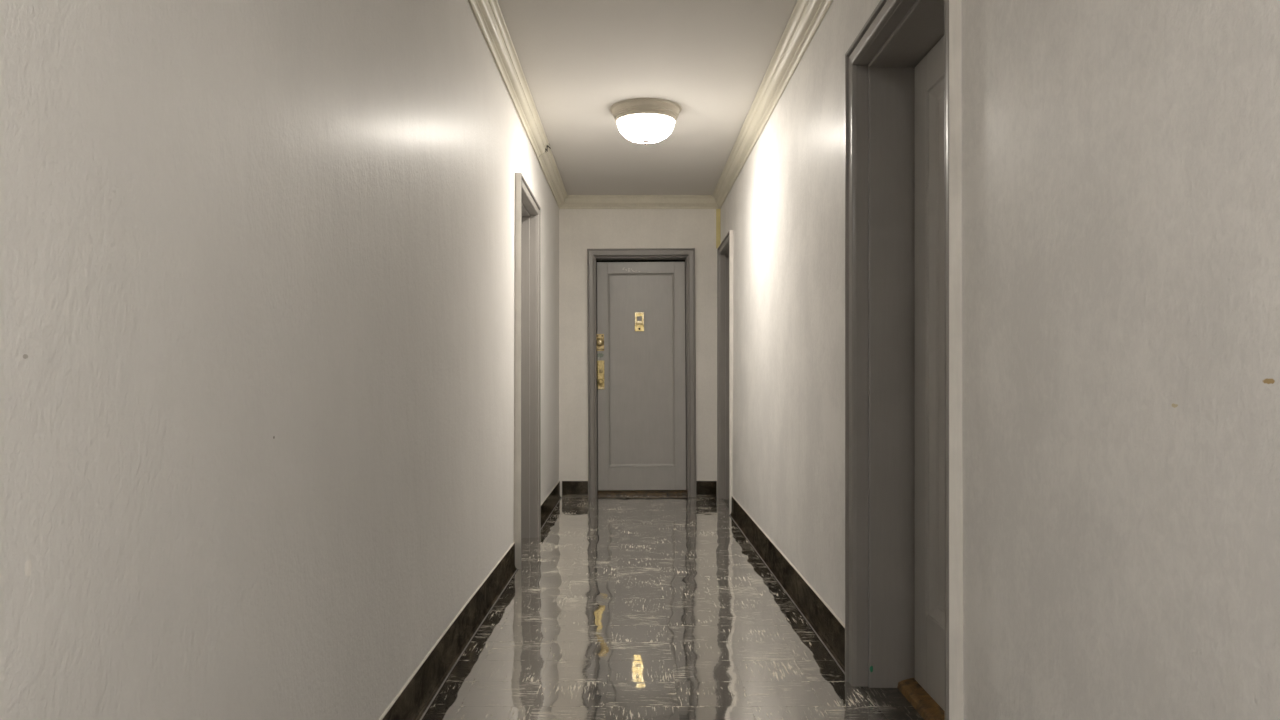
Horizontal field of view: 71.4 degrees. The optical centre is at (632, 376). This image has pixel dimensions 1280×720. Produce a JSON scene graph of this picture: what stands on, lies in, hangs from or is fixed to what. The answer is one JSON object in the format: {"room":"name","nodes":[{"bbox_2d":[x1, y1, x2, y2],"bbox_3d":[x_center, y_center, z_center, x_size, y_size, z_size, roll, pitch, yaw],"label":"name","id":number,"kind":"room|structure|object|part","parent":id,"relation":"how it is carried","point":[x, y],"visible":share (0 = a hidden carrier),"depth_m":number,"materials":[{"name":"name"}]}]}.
{"room":"apartment building hallway","nodes":[
{"label":"apartment building hallway","id":0,"kind":"room"},
{"bbox_2d":[0,0,558,719],"bbox_3d":[-0.799,-0.258,1.163,0.322,2.596,13.526,0,0,0],"label":"wall","id":1,"kind":"structure","parent":0,"point":[257,257],"depth_m":1.51,"materials":[{"name":"paint"}]},
{"bbox_2d":[379,542,517,719],"bbox_3d":[-0.643,0.966,-0.389,0.049,0.148,10.402,0,0,0],"label":"baseboard","id":2,"kind":"structure","parent":1,"relation":"attached to","point":[416,697],"depth_m":3.18,"materials":[{"name":"black stone"}]},
{"bbox_2d":[468,0,548,158],"bbox_3d":[-0.605,-1.503,0.163,0.091,0.106,11.526,0,0,0],"label":"trim","id":3,"kind":"structure","parent":1,"relation":"attached to","point":[488,14],"depth_m":4.30,"materials":[{"name":"beige paint"}]},
{"bbox_2d":[514,173,540,568],"bbox_3d":[-0.739,-0.033,5.317,0.270,2.146,1.005,0,0,0],"label":"door frame","id":4,"kind":"structure","parent":1,"relation":"attached to","point":[527,308],"depth_m":5.75,"materials":[{"name":"grey paint"}]},
{"bbox_2d":[541,481,561,529],"bbox_3d":[-0.632,0.966,6.753,0.030,0.148,1.859,0,0,0],"label":"baseboard","id":5,"kind":"structure","parent":1,"relation":"attached to","point":[553,498],"depth_m":6.79,"materials":[{"name":"black stone"}]},
{"bbox_2d":[537,145,567,208],"bbox_3d":[-0.603,-1.502,6.783,0.094,0.109,1.802,0,0,0],"label":"trim","id":6,"kind":"structure","parent":1,"relation":"attached to","point":[546,160],"depth_m":6.61,"materials":[{"name":"beige paint"}]},
{"bbox_2d":[559,207,720,496],"bbox_3d":[0.045,-0.258,7.806,1.490,2.596,0.240,0,0,0],"label":"wall","id":7,"kind":"structure","parent":0,"point":[580,230],"depth_m":7.69,"materials":[{"name":"paint"}]},
{"bbox_2d":[562,480,587,497],"bbox_3d":[-0.500,0.966,7.675,0.224,0.148,0.030,0,0,0],"label":"baseboard","id":8,"kind":"structure","parent":7,"relation":"attached to","point":[570,488],"depth_m":7.68,"materials":[{"name":"black stone"}]},
{"bbox_2d":[560,195,718,208],"bbox_3d":[0.059,-1.503,7.652,1.388,0.106,0.091,0,0,0],"label":"trim","id":9,"kind":"structure","parent":7,"relation":"attached to","point":[572,201],"depth_m":7.64,"materials":[{"name":"beige paint"}]},
{"bbox_2d":[597,262,685,489],"bbox_3d":[0.068,-0.008,7.861,0.794,2.019,0.102,0,0,0],"label":"door","id":10,"kind":"structure","parent":7,"relation":"in","point":[641,354],"depth_m":7.89,"materials":[{"name":"grey paint"}]},
{"bbox_3d":[-0.293,-0.305,7.866,0.075,0.150,0.006,0,0,0],"label":"deadbolt plate","id":11,"kind":"part","parent":10,"relation":"part of","materials":[{"name":"gold metal"}]},
{"bbox_3d":[-0.284,-0.018,7.865,0.062,0.256,0.008,0,0,0],"label":"lock plate","id":12,"kind":"part","parent":10,"relation":"part of","materials":[{"name":"gold metal"}]},
{"bbox_3d":[0.057,-0.489,7.880,0.082,0.169,0.009,0,0,0],"label":"chime plate","id":13,"kind":"part","parent":10,"relation":"part of","materials":[{"name":"gold metal"}]},
{"bbox_2d":[587,248,695,497],"bbox_3d":[0.075,-0.033,7.791,0.928,2.146,0.270,0,0,0],"label":"door frame","id":14,"kind":"structure","parent":7,"relation":"attached to","point":[636,254],"depth_m":7.67,"materials":[{"name":"grey paint"}]},
{"bbox_2d":[696,480,716,497],"bbox_3d":[0.635,0.966,7.675,0.174,0.148,0.030,0,0,0],"label":"baseboard","id":15,"kind":"structure","parent":7,"relation":"attached to","point":[704,488],"depth_m":7.68,"materials":[{"name":"black stone"}]},
{"bbox_2d":[716,209,719,247],"bbox_3d":[0.736,-1.281,7.685,0.037,0.342,0.006,0,0,0],"label":"strip","id":16,"kind":"object","parent":7,"relation":"attached to","point":[717,210],"visible":0.76,"depth_m":7.68,"materials":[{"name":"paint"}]},
{"bbox_2d":[497,0,796,194],"bbox_3d":[0.025,-1.631,1.113,2.150,0.150,13.826,0,0,0],"label":"ceiling","id":17,"kind":"structure","parent":0,"point":[578,59],"depth_m":4.61,"materials":[{"name":"paint"}]},
{"bbox_2d":[610,98,681,144],"bbox_3d":[0.074,-1.453,5.170,0.418,0.206,0.418,0,0,0],"label":"ceiling light","id":18,"kind":"object","parent":17,"relation":"attached to","point":[639,120],"visible":1,"depth_m":5.04,"materials":[{"name":"glass"}]},
{"bbox_3d":[0.074,-1.433,5.170,0.333,0.131,0.333,0,0,0],"label":"lamp shade","id":19,"kind":"part","parent":18,"relation":"part of","materials":[{"name":"white glass"}]},
{"bbox_2d":[423,495,923,719],"bbox_3d":[0.025,1.115,1.113,2.150,0.150,13.826,0,0,0],"label":"floor","id":20,"kind":"structure","parent":0,"point":[622,607],"depth_m":3.58,"materials":[{"name":"stone"}]},
{"bbox_2d":[721,0,1279,719],"bbox_3d":[0.853,-0.258,1.163,0.214,2.596,13.526,0,0,0],"label":"wall","id":21,"kind":"structure","parent":0,"point":[1121,158],"depth_m":1.50,"materials":[{"name":"paint"}]},
{"bbox_2d":[717,230,732,514],"bbox_3d":[0.861,-0.033,7.189,0.270,2.146,0.958,0,0,0],"label":"door frame","id":22,"kind":"structure","parent":21,"relation":"attached to","point":[725,249],"depth_m":7.60,"materials":[{"name":"grey paint"}]},
{"bbox_2d":[712,0,832,208],"bbox_3d":[0.733,-1.503,1.042,0.112,0.106,13.284,0,0,0],"label":"trim","id":23,"kind":"structure","parent":21,"relation":"attached to","point":[806,17],"depth_m":4.50,"materials":[{"name":"beige paint"}]},
{"bbox_2d":[729,495,844,675],"bbox_3d":[0.745,0.966,4.879,0.032,0.148,3.656,0,0,0],"label":"baseboard","id":24,"kind":"structure","parent":21,"relation":"attached to","point":[825,624],"depth_m":4.08,"materials":[{"name":"black stone"}]},
{"bbox_2d":[845,0,963,719],"bbox_3d":[0.861,-0.033,2.548,0.270,2.146,1.000,0,0,0],"label":"door frame","id":25,"kind":"structure","parent":21,"relation":"attached to","point":[881,61],"depth_m":2.98,"materials":[{"name":"grey paint"}]},
{"bbox_2d":[915,35,944,710],"bbox_3d":[0.958,-0.009,2.548,0.048,2.046,0.837,0,0,0],"label":"door","id":26,"kind":"structure","parent":21,"relation":"in","point":[930,71],"depth_m":2.83,"materials":[{"name":"grey paint"}]}
]}

